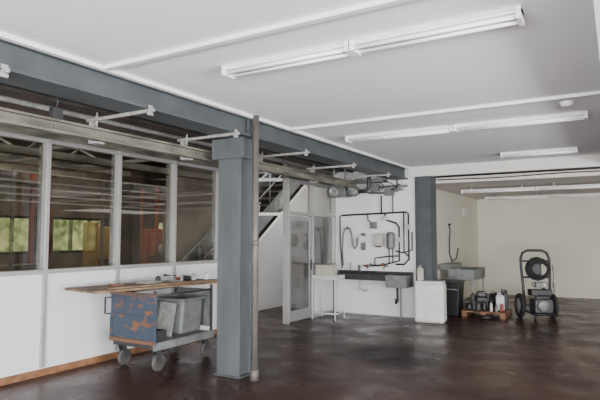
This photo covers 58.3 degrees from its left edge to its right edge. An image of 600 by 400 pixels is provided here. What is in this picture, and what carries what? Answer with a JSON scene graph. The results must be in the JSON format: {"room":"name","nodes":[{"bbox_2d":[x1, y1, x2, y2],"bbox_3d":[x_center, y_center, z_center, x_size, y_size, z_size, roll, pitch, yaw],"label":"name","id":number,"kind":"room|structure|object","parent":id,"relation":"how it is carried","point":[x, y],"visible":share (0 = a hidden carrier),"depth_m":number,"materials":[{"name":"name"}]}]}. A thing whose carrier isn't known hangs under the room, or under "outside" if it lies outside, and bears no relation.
{"room":"factory floor","nodes":[
{"label":"factory floor","id":0,"kind":"room"},
{"bbox_2d":[0,137,165,271],"bbox_3d":[-7.447,0.381,11.375,0.200,4.000,20.000,-2,-5,31],"label":"wall","id":1,"kind":"structure","parent":0,"point":[130,217],"depth_m":14.26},
{"bbox_2d":[0,215,36,254],"bbox_3d":[-6.734,0.812,12.554,0.100,0.900,1.200,-2,-5,31],"label":"window","id":2,"kind":"structure","parent":1,"relation":"in","point":[1,216],"depth_m":12.84,"materials":[{"name":"glass"}]},
{"bbox_2d":[0,137,69,155],"bbox_3d":[-4.560,-1.228,10.078,6.025,0.607,0.120,-2,-5,31],"label":"roof truss","id":3,"kind":"object","parent":1,"relation":"attached to","point":[33,144],"visible":0.05,"depth_m":10.39,"materials":[{"name":"grey metal"}]},
{"bbox_2d":[52,217,107,252],"bbox_3d":[-5.792,0.921,14.142,0.100,0.900,1.700,-2,-5,31],"label":"window","id":4,"kind":"structure","parent":1,"relation":"in","point":[70,232],"depth_m":13.88,"materials":[{"name":"metal"}]},
{"bbox_2d":[51,148,152,170],"bbox_3d":[-3.542,-1.111,11.795,6.025,0.607,0.120,-2,-5,31],"label":"roof truss","id":5,"kind":"object","parent":1,"relation":"attached to","point":[76,150],"visible":0.12,"depth_m":12.61,"materials":[{"name":"grey metal"}]},
{"bbox_3d":[-6.087,-1.405,7.501,6.025,0.607,0.120,-2,-5,31],"label":"roof truss","id":6,"kind":"object","parent":1,"relation":"attached to","visible":0},
{"bbox_2d":[0,164,86,177],"bbox_3d":[-8.271,-0.932,7.587,0.120,0.100,12.300,-2,-5,31],"label":"duct","id":7,"kind":"object","parent":6,"relation":"hanging from","point":[4,166],"visible":0.6,"depth_m":11.75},
{"bbox_2d":[0,263,216,377],"bbox_3d":[-3.966,1.301,4.707,0.100,1.090,12.200,-2,-5,31],"label":"wall","id":8,"kind":"structure","parent":0,"point":[77,325],"depth_m":6.48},
{"bbox_2d":[0,131,46,276],"bbox_3d":[-3.296,0.572,5.840,0.115,2.660,1.058,-2,-5,31],"label":"window","id":9,"kind":"structure","parent":8,"relation":"in","point":[2,133],"depth_m":6.08,"materials":[{"name":"metal"}]},
{"bbox_2d":[38,139,118,367],"bbox_3d":[-2.756,0.634,6.750,0.115,2.660,1.058,-2,-5,31],"label":"window","id":10,"kind":"structure","parent":8,"relation":"in","point":[46,147],"depth_m":6.33,"materials":[{"name":"metal"}]},
{"bbox_2d":[0,329,216,385],"bbox_3d":[-3.958,1.884,4.662,0.120,0.080,12.200,-2,-5,31],"label":"baseboard","id":11,"kind":"structure","parent":8,"relation":"attached to","point":[75,364],"depth_m":6.43,"materials":[{"name":"orange wood"}]},
{"bbox_2d":[111,151,173,350],"bbox_3d":[-2.216,0.697,7.660,0.115,2.660,1.058,-2,-5,31],"label":"window","id":12,"kind":"structure","parent":8,"relation":"in","point":[117,173],"depth_m":7.26,"materials":[{"name":"metal"}]},
{"bbox_2d":[168,161,218,292],"bbox_3d":[-1.677,0.759,8.571,0.115,2.660,1.058,-2,-5,31],"label":"window","id":13,"kind":"structure","parent":8,"relation":"in","point":[173,167],"depth_m":8.17,"materials":[{"name":"metal"}]},
{"bbox_2d":[213,171,218,327],"bbox_3d":[-1.137,0.822,9.481,0.115,2.660,1.058,-2,-5,31],"label":"window frame","id":14,"kind":"structure","parent":8,"relation":"in","point":[216,173],"depth_m":9.07,"materials":[{"name":"metal"}]},
{"bbox_2d":[0,124,218,167],"bbox_3d":[-3.966,-0.949,4.862,0.100,0.240,12.200,-2,-5,31],"label":"wall header","id":15,"kind":"structure","parent":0,"point":[6,128],"depth_m":6.96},
{"bbox_2d":[165,164,303,261],"bbox_3d":[-0.494,0.493,13.011,2.900,4.000,4.700,-2,-5,31],"label":"wall","id":16,"kind":"structure","parent":0,"point":[195,197],"depth_m":12.38,"materials":[{"name":"concrete"}]},
{"bbox_2d":[258,185,326,310],"bbox_3d":[-0.466,0.605,12.637,0.080,3.725,4.700,-2,-5,31],"label":"wall","id":17,"kind":"structure","parent":0,"point":[270,252],"depth_m":13.07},
{"bbox_2d":[0,0,599,172],"bbox_3d":[1.758,-1.313,2.775,12.100,0.200,14.800,-2,-5,31],"label":"ceiling","id":18,"kind":"structure","parent":0,"point":[555,52],"depth_m":4.43,"materials":[{"name":"paint"}]},
{"bbox_2d":[0,95,336,173],"bbox_3d":[-2.745,-0.985,5.654,0.060,0.057,13.800,-2,-5,31],"label":"pipe","id":19,"kind":"object","parent":18,"relation":"attached to","point":[4,98],"visible":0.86,"depth_m":6.60,"materials":[{"name":"metal"}]},
{"bbox_2d":[0,83,353,172],"bbox_3d":[-2.401,-1.004,5.452,0.050,0.048,13.800,-2,-5,31],"label":"pipe","id":20,"kind":"object","parent":18,"relation":"attached to","point":[2,86],"visible":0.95,"depth_m":6.00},
{"bbox_2d":[0,39,407,179],"bbox_3d":[-1.629,-0.954,4.787,0.340,0.240,14.450,-2,-5,31],"label":"steel beam","id":21,"kind":"structure","parent":18,"relation":"attached to","point":[30,69],"depth_m":4.99,"materials":[{"name":"metal"}]},
{"bbox_2d":[0,63,9,77],"bbox_3d":[-2.396,-0.788,3.920,0.910,0.310,0.100,-2,-5,31],"label":"bracket","id":22,"kind":"object","parent":21,"relation":"attached to","point":[5,69],"visible":1,"depth_m":3.70,"materials":[{"name":"metal"}]},
{"bbox_2d":[86,105,154,144],"bbox_3d":[-1.708,-0.709,5.079,0.910,0.310,0.100,-2,-5,31],"label":"bracket","id":23,"kind":"object","parent":21,"relation":"attached to","point":[93,121],"visible":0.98,"depth_m":5.12,"materials":[{"name":"metal"}]},
{"bbox_2d":[177,129,239,160],"bbox_3d":[-1.062,-0.634,6.170,0.910,0.310,0.100,-2,-5,31],"label":"bracket","id":24,"kind":"object","parent":21,"relation":"attached to","point":[235,133],"visible":0.95,"depth_m":6.21,"materials":[{"name":"metal"}]},
{"bbox_2d":[259,149,309,173],"bbox_3d":[-0.268,-0.542,7.509,0.910,0.310,0.100,-2,-5,31],"label":"bracket","id":25,"kind":"object","parent":21,"relation":"attached to","point":[306,152],"visible":0.66,"depth_m":7.51,"materials":[{"name":"metal"}]},
{"bbox_2d":[0,107,358,188],"bbox_3d":[-2.204,-0.664,4.846,0.090,0.120,13.000,-2,-5,31],"label":"rail","id":26,"kind":"object","parent":25,"relation":"hanging from","point":[10,117],"visible":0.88,"depth_m":5.52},
{"bbox_2d":[49,97,62,119],"bbox_3d":[-2.200,-0.880,4.858,0.060,0.302,0.100,-2,-5,31],"label":"junction box","id":27,"kind":"object","parent":26,"relation":"attached to","point":[54,112],"visible":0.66,"depth_m":4.82,"materials":[{"name":"metal"}]},
{"bbox_2d":[306,162,356,182],"bbox_3d":[0.506,-0.452,8.814,0.910,0.310,0.100,-2,-5,31],"label":"bracket","id":28,"kind":"object","parent":21,"relation":"attached to","point":[353,165],"visible":0.98,"depth_m":8.85,"materials":[{"name":"metal"}]},
{"bbox_2d":[329,178,387,184],"bbox_3d":[1.195,-0.374,11.108,1.200,0.070,0.250,-2,-5,31],"label":"cable tray","id":29,"kind":"object","parent":21,"relation":"attached to","point":[375,180],"visible":0.57,"depth_m":10.89,"materials":[{"name":"grey metal"}]},
{"bbox_2d":[345,172,390,189],"bbox_3d":[1.270,-0.363,10.102,0.910,0.310,0.100,-2,-5,31],"label":"bracket","id":30,"kind":"object","parent":21,"relation":"attached to","point":[387,174],"visible":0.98,"depth_m":10.13,"materials":[{"name":"metal"}]},
{"bbox_2d":[368,179,407,195],"bbox_3d":[1.745,-0.242,10.852,0.801,0.330,0.265,-2,-5,31],"label":"pipe","id":31,"kind":"object","parent":21,"relation":"attached to","point":[375,188],"visible":0.98,"depth_m":10.85,"materials":[{"name":"grey metal"}]},
{"bbox_2d":[104,0,414,70],"bbox_3d":[-0.085,-1.143,3.529,3.490,0.035,0.060,-2,-5,31],"label":"conduit","id":32,"kind":"object","parent":18,"relation":"attached to","point":[376,4],"visible":1,"depth_m":3.60,"materials":[{"name":"white paint"}]},
{"bbox_2d":[221,40,355,79],"bbox_3d":[-0.115,-1.075,4.171,1.140,0.083,0.150,-2,-5,31],"label":"fluorescent light","id":33,"kind":"object","parent":18,"relation":"attached to","point":[339,50],"visible":0.85,"depth_m":4.12,"materials":[{"name":"metal"}]},
{"bbox_2d":[327,168,370,197],"bbox_3d":[0.978,-0.365,10.741,0.900,0.600,0.440,-2,-5,31],"label":"ventilation unit","id":34,"kind":"object","parent":18,"relation":"hanging from","point":[333,191],"visible":0.88,"depth_m":10.70,"materials":[{"name":"grey metal"}]},
{"bbox_2d":[345,125,454,142],"bbox_3d":[1.301,-0.871,7.149,1.480,0.083,0.150,-2,-5,31],"label":"fluorescent light","id":35,"kind":"object","parent":18,"relation":"attached to","point":[442,129],"visible":0.86,"depth_m":7.08,"materials":[{"name":"plastic"}]},
{"bbox_2d":[349,5,524,55],"bbox_3d":[0.875,-1.115,3.587,1.140,0.083,0.150,-2,-5,31],"label":"fluorescent light","id":36,"kind":"object","parent":18,"relation":"attached to","point":[513,16],"visible":1,"depth_m":3.52,"materials":[{"name":"metal"}]},
{"bbox_2d":[292,91,599,130],"bbox_3d":[1.407,-0.971,6.045,3.490,0.035,0.056,-2,-5,31],"label":"conduit","id":37,"kind":"object","parent":18,"relation":"attached to","point":[593,93],"visible":1,"depth_m":5.84,"materials":[{"name":"white paint"}]},
{"bbox_2d":[408,154,599,177],"bbox_3d":[6.364,-0.713,8.591,9.520,0.200,0.350,-2,-5,31],"label":"cross beam","id":38,"kind":"structure","parent":18,"relation":"attached to","point":[585,161],"depth_m":9.88,"materials":[{"name":"paint"}]},
{"bbox_2d":[435,167,599,177],"bbox_3d":[6.378,-0.602,8.488,8.600,0.034,0.036,-2,-5,31],"label":"pipe","id":39,"kind":"object","parent":38,"relation":"attached to","point":[570,169],"visible":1,"depth_m":9.85,"materials":[{"name":"metal"}]},
{"bbox_2d":[437,171,599,179],"bbox_3d":[6.439,-0.545,8.588,8.600,0.045,0.020,-2,-5,31],"label":"pipe","id":40,"kind":"object","parent":38,"relation":"attached to","point":[578,171],"visible":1,"depth_m":9.97,"materials":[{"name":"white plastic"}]},
{"bbox_2d":[453,111,587,132],"bbox_3d":[2.584,-0.923,6.392,1.480,0.083,0.150,-2,-5,31],"label":"fluorescent light","id":41,"kind":"object","parent":18,"relation":"attached to","point":[583,115],"visible":1,"depth_m":6.33,"materials":[{"name":"plastic"}]},
{"bbox_2d":[500,147,577,158],"bbox_3d":[3.855,-0.763,8.713,1.140,0.083,0.150,-2,-5,31],"label":"fluorescent light","id":42,"kind":"object","parent":18,"relation":"attached to","point":[573,149],"visible":1,"depth_m":8.66,"materials":[{"name":"plastic"}]},
{"bbox_2d":[560,100,573,106],"bbox_3d":[2.769,-0.994,5.589,0.130,0.050,0.130,-2,-5,31],"label":"smoke detector","id":43,"kind":"object","parent":18,"relation":"attached to","point":[568,103],"visible":1,"depth_m":5.55,"materials":[{"name":"plastic"}]},
{"bbox_2d":[593,0,599,56],"bbox_3d":[1.740,-1.109,2.818,0.350,0.200,14.280,-2,-5,31],"label":"cross beam","id":44,"kind":"structure","parent":18,"relation":"attached to","point":[596,2],"depth_m":2.96,"materials":[{"name":"paint"}]},
{"bbox_2d":[0,293,599,399],"bbox_3d":[0.429,2.156,6.585,18.500,0.200,20.400,-2,-5,31],"label":"floor","id":45,"kind":"structure","parent":0,"point":[356,356],"depth_m":6.71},
{"bbox_2d":[0,173,51,269],"bbox_3d":[-5.819,0.847,10.145,0.620,2.900,2.000,-2,-5,31],"label":"storage rack","id":46,"kind":"object","parent":45,"relation":"on","point":[29,265],"visible":0.42,"depth_m":10.91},
{"bbox_2d":[0,263,37,268],"bbox_3d":[-5.827,1.267,10.121,0.600,0.060,2.000,-2,-5,31],"label":"shelf","id":47,"kind":"object","parent":46,"relation":"attached to","point":[24,265],"depth_m":10.44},
{"bbox_2d":[0,191,39,197],"bbox_3d":[-5.827,-0.130,10.217,0.600,0.060,2.000,-2,-5,31],"label":"shelf","id":48,"kind":"object","parent":46,"relation":"attached to","point":[3,195],"depth_m":10.57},
{"bbox_2d":[0,177,40,185],"bbox_3d":[-5.827,-0.379,10.235,0.600,0.060,2.000,-2,-5,31],"label":"shelf","id":49,"kind":"object","parent":46,"relation":"attached to","point":[1,181],"depth_m":10.59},
{"bbox_2d":[0,168,166,270],"bbox_3d":[-3.830,0.880,8.440,0.052,2.600,4.700,-2,-5,31],"label":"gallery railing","id":50,"kind":"object","parent":45,"relation":"on","point":[12,200],"visible":0.83,"depth_m":8.90,"materials":[{"name":"grey metal"}]},
{"bbox_2d":[82,222,110,266],"bbox_3d":[-4.152,1.406,10.982,0.600,1.900,0.420,3,-5,-38],"label":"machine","id":51,"kind":"object","parent":45,"relation":"on","point":[90,254],"visible":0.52,"depth_m":10.84,"materials":[{"name":"metal"}]},
{"bbox_2d":[139,188,162,263],"bbox_3d":[-3.535,1.193,15.173,0.620,2.900,2.000,-2,-5,31],"label":"storage rack","id":52,"kind":"object","parent":45,"relation":"on","point":[157,189],"visible":0.22,"depth_m":14.44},
{"bbox_2d":[141,204,162,208],"bbox_3d":[-3.544,0.215,15.245,0.600,0.060,2.000,-2,-5,31],"label":"shelf","id":53,"kind":"object","parent":52,"relation":"attached to","point":[142,205],"depth_m":14.41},
{"bbox_2d":[143,195,162,198],"bbox_3d":[-3.544,-0.034,15.262,0.600,0.060,2.000,-2,-5,31],"label":"shelf","id":54,"kind":"object","parent":52,"relation":"attached to","point":[151,196],"depth_m":14.35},
{"bbox_2d":[142,229,161,263],"bbox_3d":[-3.584,1.616,13.309,0.490,1.800,0.700,4,-5,-42],"label":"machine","id":55,"kind":"object","parent":45,"relation":"on","point":[152,238],"visible":0.43,"depth_m":13.24,"materials":[{"name":"metal"}]},
{"bbox_2d":[104,284,213,370],"bbox_3d":[-1.784,1.601,6.970,0.841,0.960,1.167,-2,-5,31],"label":"trolley","id":56,"kind":"object","parent":45,"relation":"on","point":[133,315],"visible":0.81,"depth_m":6.57,"materials":[{"name":"metal"}]},
{"bbox_2d":[65,278,216,293],"bbox_3d":[-1.933,1.104,6.986,0.680,0.030,1.960,-3,-5,40],"label":"wooden board","id":57,"kind":"object","parent":56,"relation":"on","point":[98,289],"visible":0.56,"depth_m":6.49,"materials":[{"name":"brown wood"}]},
{"bbox_2d":[107,284,124,286],"bbox_3d":[-2.263,1.049,6.627,0.200,0.030,0.060,0,-4,2],"label":"wood offcut","id":58,"kind":"object","parent":57,"relation":"on","point":[108,285],"visible":0.86,"depth_m":6.60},
{"bbox_2d":[136,280,162,283],"bbox_3d":[-1.966,1.076,7.030,0.280,0.030,0.200,-1,-4,13],"label":"tray","id":59,"kind":"object","parent":57,"relation":"on","point":[143,281],"visible":0.9,"depth_m":6.96,"materials":[{"name":"metal"}]},
{"bbox_2d":[103,279,216,289],"bbox_3d":[-1.708,1.071,6.878,0.100,0.020,1.700,-3,-5,40],"label":"wooden board","id":60,"kind":"object","parent":57,"relation":"on","point":[206,280],"visible":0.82,"depth_m":6.73,"materials":[{"name":"brown wood"}]},
{"bbox_2d":[163,274,182,281],"bbox_3d":[-1.719,1.059,7.293,0.340,0.101,0.032,-2,-5,31],"label":"clamp","id":61,"kind":"object","parent":57,"relation":"on","point":[171,275],"visible":0.98,"depth_m":7.28,"materials":[{"name":"metal"}]},
{"bbox_2d":[176,275,190,279],"bbox_3d":[-1.617,1.091,7.538,0.217,0.068,0.142,-2,-5,31],"label":"drill","id":62,"kind":"object","parent":57,"relation":"on","point":[185,277],"visible":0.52,"depth_m":7.53,"materials":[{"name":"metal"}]},
{"bbox_2d":[156,329,165,339],"bbox_3d":[-1.906,1.667,6.698,0.400,0.100,0.260,-2,-5,31],"label":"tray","id":63,"kind":"object","parent":56,"relation":"on","point":[160,333],"visible":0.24,"depth_m":6.64,"materials":[{"name":"metal"}]},
{"bbox_2d":[156,301,176,336],"bbox_3d":[-1.717,1.519,6.895,0.260,0.420,0.096,-2,-4,28],"label":"metal sheet","id":64,"kind":"object","parent":56,"relation":"on","point":[167,310],"visible":0.79,"depth_m":6.89,"materials":[{"name":"metal"}]},
{"bbox_2d":[157,294,205,334],"bbox_3d":[-1.596,1.518,7.154,0.500,0.460,0.450,-2,-5,31],"label":"storage bin","id":65,"kind":"object","parent":56,"relation":"on","point":[187,319],"visible":0.8,"depth_m":7.00,"materials":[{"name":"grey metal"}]},
{"bbox_2d":[212,119,251,378],"bbox_3d":[-0.802,0.555,6.396,0.591,2.970,0.300,-2,-5,31],"label":"steel column","id":66,"kind":"structure","parent":45,"relation":"on","point":[234,155],"depth_m":6.29,"materials":[{"name":"metal"}]},
{"bbox_2d":[181,173,300,260],"bbox_3d":[-1.256,0.039,12.626,1.070,4.481,4.810,-2,-5,31],"label":"staircase","id":67,"kind":"structure","parent":45,"relation":"on","point":[201,248],"depth_m":12.42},
{"bbox_2d":[250,115,258,380],"bbox_3d":[-0.512,0.521,6.125,0.100,3.000,0.100,-2,-5,31],"label":"drain pipe","id":68,"kind":"object","parent":45,"relation":"on","point":[254,371],"visible":1,"depth_m":6.09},
{"bbox_2d":[312,274,344,320],"bbox_3d":[0.560,1.908,10.623,0.528,0.850,0.428,-2,-5,31],"label":"stand","id":69,"kind":"object","parent":45,"relation":"on","point":[338,277],"visible":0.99,"depth_m":10.52,"materials":[{"name":"white paint"}]},
{"bbox_2d":[315,264,337,275],"bbox_3d":[0.525,1.403,10.679,0.360,0.240,0.300,-2,-5,31],"label":"storage box","id":70,"kind":"object","parent":69,"relation":"on","point":[321,269],"visible":0.88,"depth_m":10.57,"materials":[{"name":"beige plastic"}]},
{"bbox_2d":[312,274,344,278],"bbox_3d":[0.560,1.514,10.651,0.520,0.060,0.420,-2,-5,31],"label":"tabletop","id":71,"kind":"object","parent":69,"relation":"on","point":[313,276],"depth_m":10.50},
{"bbox_2d":[333,263,413,319],"bbox_3d":[1.428,1.819,10.871,1.650,1.060,0.500,-2,-5,31],"label":"sink","id":72,"kind":"object","parent":45,"relation":"on","point":[397,280],"visible":0.85,"depth_m":10.63,"materials":[{"name":"metal"}]},
{"bbox_2d":[385,274,412,287],"bbox_3d":[1.949,1.587,10.550,0.410,0.240,0.450,-2,-5,31],"label":"basin","id":73,"kind":"object","parent":72,"relation":"in","point":[391,280],"depth_m":10.38,"materials":[{"name":"grey metal"}]},
{"bbox_2d":[416,176,437,279],"bbox_3d":[2.527,0.937,10.717,0.300,2.800,0.370,-2,-5,31],"label":"steel column","id":74,"kind":"structure","parent":45,"relation":"on","point":[426,219],"depth_m":10.60,"materials":[{"name":"metal"}]},
{"bbox_2d":[414,280,446,323],"bbox_3d":[2.463,1.916,10.163,0.560,0.770,0.370,-2,-4,24],"label":"container","id":75,"kind":"object","parent":45,"relation":"on","point":[430,299],"visible":0.95,"depth_m":10.00,"materials":[{"name":"paint"}]},
{"bbox_2d":[417,265,423,280],"bbox_3d":[2.301,1.391,10.255,0.108,0.289,0.110,-2,-5,31],"label":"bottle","id":76,"kind":"object","parent":75,"relation":"on","point":[420,271],"visible":1,"depth_m":10.21,"materials":[{"name":"beige plastic"}]},
{"bbox_2d":[438,279,464,315],"bbox_3d":[3.096,2.007,11.056,0.500,0.710,0.540,-2,-5,31],"label":"waste bin","id":77,"kind":"object","parent":45,"relation":"on","point":[454,289],"visible":0.67,"depth_m":10.90,"materials":[{"name":"black plastic"}]},
{"bbox_2d":[439,262,484,301],"bbox_3d":[3.687,1.939,12.180,0.760,1.000,1.100,-2,-5,31],"label":"utility sink","id":78,"kind":"object","parent":45,"relation":"on","point":[472,274],"visible":0.73,"depth_m":11.79,"materials":[{"name":"grey metal"}]},
{"bbox_2d":[478,315,492,318],"bbox_3d":[3.630,2.289,10.525,0.279,0.070,0.187,-2,-5,31],"label":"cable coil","id":79,"kind":"object","parent":45,"relation":"on","point":[479,316],"visible":1,"depth_m":10.46,"materials":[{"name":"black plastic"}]},
{"bbox_2d":[462,309,511,318],"bbox_3d":[3.831,2.305,11.021,0.840,0.112,0.760,-2,-5,31],"label":"pallet","id":80,"kind":"object","parent":45,"relation":"on","point":[507,312],"visible":0.73,"depth_m":10.78,"materials":[{"name":"brown wood"}]},
{"bbox_2d":[466,302,472,309],"bbox_3d":[3.467,2.173,11.024,0.138,0.150,0.140,-2,-5,31],"label":"paint can","id":81,"kind":"object","parent":80,"relation":"on","point":[469,306],"visible":1,"depth_m":10.97,"materials":[{"name":"black plastic"}]},
{"bbox_2d":[475,301,481,310],"bbox_3d":[3.622,2.151,10.934,0.128,0.180,0.130,-2,-5,31],"label":"paint can","id":82,"kind":"object","parent":80,"relation":"on","point":[478,305],"visible":1,"depth_m":10.88,"materials":[{"name":"metal"}]},
{"bbox_2d":[475,291,488,308],"bbox_3d":[3.791,2.080,11.204,0.240,0.360,0.250,-1,-4,8],"label":"engine","id":83,"kind":"object","parent":80,"relation":"on","point":[481,296],"visible":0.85,"depth_m":11.15,"materials":[{"name":"black metal"}]},
{"bbox_2d":[489,291,496,308],"bbox_3d":[4.058,2.089,11.262,0.151,0.350,0.130,-4,-5,42],"label":"jerrycan","id":84,"kind":"object","parent":80,"relation":"on","point":[492,295],"visible":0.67,"depth_m":11.22,"materials":[{"name":"black plastic"}]},
{"bbox_2d":[495,293,504,309],"bbox_3d":[4.083,2.070,10.992,0.160,0.350,0.140,-1,-4,13],"label":"jerrycan","id":85,"kind":"object","parent":80,"relation":"on","point":[499,298],"visible":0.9,"depth_m":10.93,"materials":[{"name":"white plastic"}]},
{"bbox_2d":[500,289,507,308],"bbox_3d":[4.220,2.051,11.146,0.160,0.410,0.130,-2,-4,25],"label":"jerrycan","id":86,"kind":"object","parent":80,"relation":"on","point":[504,292],"visible":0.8,"depth_m":11.07,"materials":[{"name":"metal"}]},
{"bbox_2d":[514,249,558,320],"bbox_3d":[4.694,1.654,10.618,0.750,1.355,0.705,0,-4,2],"label":"washer","id":87,"kind":"object","parent":45,"relation":"on","point":[545,303],"visible":1,"depth_m":10.53,"materials":[{"name":"black plastic"}]},
{"bbox_2d":[283,163,332,185],"bbox_3d":[0.218,-0.501,10.939,0.100,0.300,1.950,-2,-5,31],"label":"wall partition header","id":88,"kind":"structure","parent":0,"point":[284,164],"depth_m":10.58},
{"bbox_2d":[259,178,281,215],"bbox_3d":[-0.564,-0.061,10.056,0.468,0.700,0.036,0,-4,0],"label":"window","id":89,"kind":"structure","parent":88,"relation":"in","point":[260,179],"depth_m":10.06,"materials":[{"name":"metal"}]},
{"bbox_2d":[283,178,313,323],"bbox_3d":[-0.005,0.965,10.400,0.160,2.700,0.970,-2,-5,31],"label":"door","id":90,"kind":"structure","parent":88,"relation":"in","point":[289,316],"depth_m":10.10,"materials":[{"name":"metal"}]},
{"bbox_2d":[314,183,335,317],"bbox_3d":[0.475,1.023,11.241,0.130,2.700,0.970,-2,-5,31],"label":"window","id":91,"kind":"structure","parent":88,"relation":"in","point":[327,284],"depth_m":11.37,"materials":[{"name":"metal"}]},
{"bbox_2d":[400,288,401,319],"bbox_3d":[1.943,2.006,10.373,0.030,0.620,0.030,-2,-5,31],"label":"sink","id":92,"kind":"object","parent":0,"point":[400,288],"depth_m":10.36,"materials":[{"name":"grey metal"}]},
{"bbox_2d":[327,169,478,317],"bbox_3d":[2.859,0.538,13.669,2.000,4.000,5.550,-2,-5,31],"label":"wall","id":93,"kind":"structure","parent":0,"point":[379,299],"depth_m":11.37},
{"bbox_2d":[0,31,409,168],"bbox_3d":[-1.474,-1.065,4.673,0.050,0.035,14.400,-2,-5,31],"label":"trim","id":94,"kind":"structure","parent":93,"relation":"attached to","point":[4,36],"depth_m":4.89,"materials":[{"name":"white paint"}]},
{"bbox_2d":[339,216,342,267],"bbox_3d":[0.883,0.893,11.527,0.076,1.121,0.026,-2,-5,31],"label":"pipe","id":95,"kind":"object","parent":93,"relation":"attached to","point":[339,216],"visible":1,"depth_m":11.54,"materials":[{"name":"black plastic"}]},
{"bbox_2d":[342,226,357,264],"bbox_3d":[1.061,0.971,11.400,0.394,0.828,0.087,-2,-5,31],"label":"hose","id":96,"kind":"object","parent":93,"relation":"hanging from","point":[347,227],"visible":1,"depth_m":11.42,"materials":[{"name":"rubber"}]},
{"bbox_2d":[358,233,365,249],"bbox_3d":[1.310,0.874,11.257,0.140,0.360,0.110,-2,-5,31],"label":"holder","id":97,"kind":"object","parent":93,"relation":"attached to","point":[362,239],"visible":1,"depth_m":11.26,"materials":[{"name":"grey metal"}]},
{"bbox_2d":[370,222,376,228],"bbox_3d":[1.525,0.527,11.174,0.140,0.140,0.075,-2,-5,31],"label":"wall box","id":98,"kind":"object","parent":93,"relation":"attached to","point":[373,225],"visible":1,"depth_m":11.14,"materials":[{"name":"grey metal"}]},
{"bbox_2d":[342,196,412,266],"bbox_3d":[1.573,0.648,11.126,1.564,1.468,0.043,-2,-5,31],"label":"pipe","id":99,"kind":"object","parent":93,"relation":"attached to","point":[392,212],"visible":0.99,"depth_m":10.86,"materials":[{"name":"black plastic"}]},
{"bbox_2d":[374,234,384,246],"bbox_3d":[1.618,0.835,11.054,0.200,0.270,0.150,-2,-5,31],"label":"soap dispenser","id":100,"kind":"object","parent":93,"relation":"attached to","point":[378,238],"visible":1,"depth_m":11.02,"materials":[{"name":"beige plastic"}]},
{"bbox_2d":[386,232,394,262],"bbox_3d":[1.833,0.963,10.877,0.170,0.630,0.170,-2,-5,31],"label":"water heater","id":101,"kind":"object","parent":93,"relation":"attached to","point":[390,236],"visible":1,"depth_m":10.83,"materials":[{"name":"grey metal"}]},
{"bbox_2d":[448,223,458,261],"bbox_3d":[3.735,1.034,13.102,0.077,0.919,0.894,-2,-5,31],"label":"hose","id":102,"kind":"object","parent":93,"relation":"hanging from","point":[448,223],"visible":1,"depth_m":12.79,"materials":[{"name":"black plastic"}]},
{"bbox_2d":[436,169,599,199],"bbox_3d":[8.021,-0.589,10.977,9.700,0.520,5.450,-2,-5,31],"label":"ceiling","id":103,"kind":"structure","parent":0,"point":[452,186],"depth_m":10.85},
{"bbox_3d":[3.700,-0.258,11.566,0.040,0.060,0.060,-2,-5,31],"label":"hanger","id":104,"kind":"object","parent":103,"relation":"attached to","visible":0},
{"bbox_2d":[461,187,535,193],"bbox_3d":[4.147,-0.205,11.297,1.480,0.083,0.150,-2,-5,31],"label":"fluorescent light","id":105,"kind":"object","parent":104,"relation":"hanging from","point":[512,189],"visible":0.94,"depth_m":11.23,"materials":[{"name":"plastic"}]},
{"bbox_3d":[4.922,-0.116,13.627,0.040,0.060,0.060,-2,-5,31],"label":"hanger","id":106,"kind":"object","parent":103,"relation":"attached to","visible":0},
{"bbox_2d":[485,195,548,199],"bbox_3d":[5.369,-0.063,13.358,1.480,0.083,0.150,-2,-5,31],"label":"fluorescent light","id":107,"kind":"object","parent":106,"relation":"hanging from","point":[522,196],"visible":0.98,"depth_m":13.30,"materials":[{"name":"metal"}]},
{"bbox_3d":[5.077,-0.314,10.753,0.040,0.060,0.060,-2,-5,31],"label":"hanger","id":108,"kind":"object","parent":103,"relation":"attached to","visible":0},
{"bbox_2d":[536,184,599,190],"bbox_3d":[5.439,-0.257,10.535,1.480,0.083,0.150,-2,-5,31],"label":"fluorescent light","id":109,"kind":"object","parent":108,"relation":"hanging from","point":[581,186],"visible":1,"depth_m":10.57,"materials":[{"name":"plastic"}]},
{"bbox_3d":[6.299,-0.172,12.814,0.040,0.060,0.060,-2,-5,31],"label":"hanger","id":110,"kind":"object","parent":103,"relation":"attached to","visible":0},
{"bbox_2d":[549,193,599,197],"bbox_3d":[6.660,-0.116,12.596,1.480,0.083,0.150,-2,-5,31],"label":"fluorescent light","id":111,"kind":"object","parent":110,"relation":"hanging from","point":[576,194],"visible":1,"depth_m":12.65,"materials":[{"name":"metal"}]},
{"bbox_2d":[477,196,599,298],"bbox_3d":[9.358,1.162,13.122,9.700,2.680,0.200,-2,-5,31],"label":"wall","id":112,"kind":"structure","parent":0,"point":[566,228],"depth_m":14.64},
{"label":"outside","id":113,"kind":"structure","parent":0,"visible":0},
{"bbox_2d":[0,218,162,251],"bbox_3d":[-7.355,1.074,17.096,0.900,3.400,18.000,-2,-5,31],"label":"hedge","id":114,"kind":"object","parent":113,"point":[21,226],"visible":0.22,"depth_m":16.14,"materials":[{"name":"green plant"}]},
{"bbox_3d":[-9.920,-0.323,1.128,6.400,4.000,0.200,-2,-5,31],"label":"wall","id":115,"kind":"structure","parent":0,"visible":0},
{"bbox_2d":[0,155,130,176],"bbox_3d":[-6.980,-0.935,6.822,0.120,0.100,12.300,-2,-5,31],"label":"duct","id":116,"kind":"object","parent":115,"relation":"attached to","point":[3,158],"visible":1,"depth_m":10.61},
{"bbox_2d":[0,152,169,175],"bbox_3d":[-5.861,-0.930,6.159,0.120,0.100,12.300,-2,-5,31],"label":"duct","id":117,"kind":"object","parent":115,"relation":"attached to","point":[0,152],"visible":0.2,"depth_m":9.54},
{"bbox_2d":[0,143,213,180],"bbox_3d":[-4.828,-0.792,5.537,0.120,0.100,12.300,-2,-5,31],"label":"duct","id":118,"kind":"object","parent":115,"relation":"attached to","point":[6,148],"visible":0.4,"depth_m":8.26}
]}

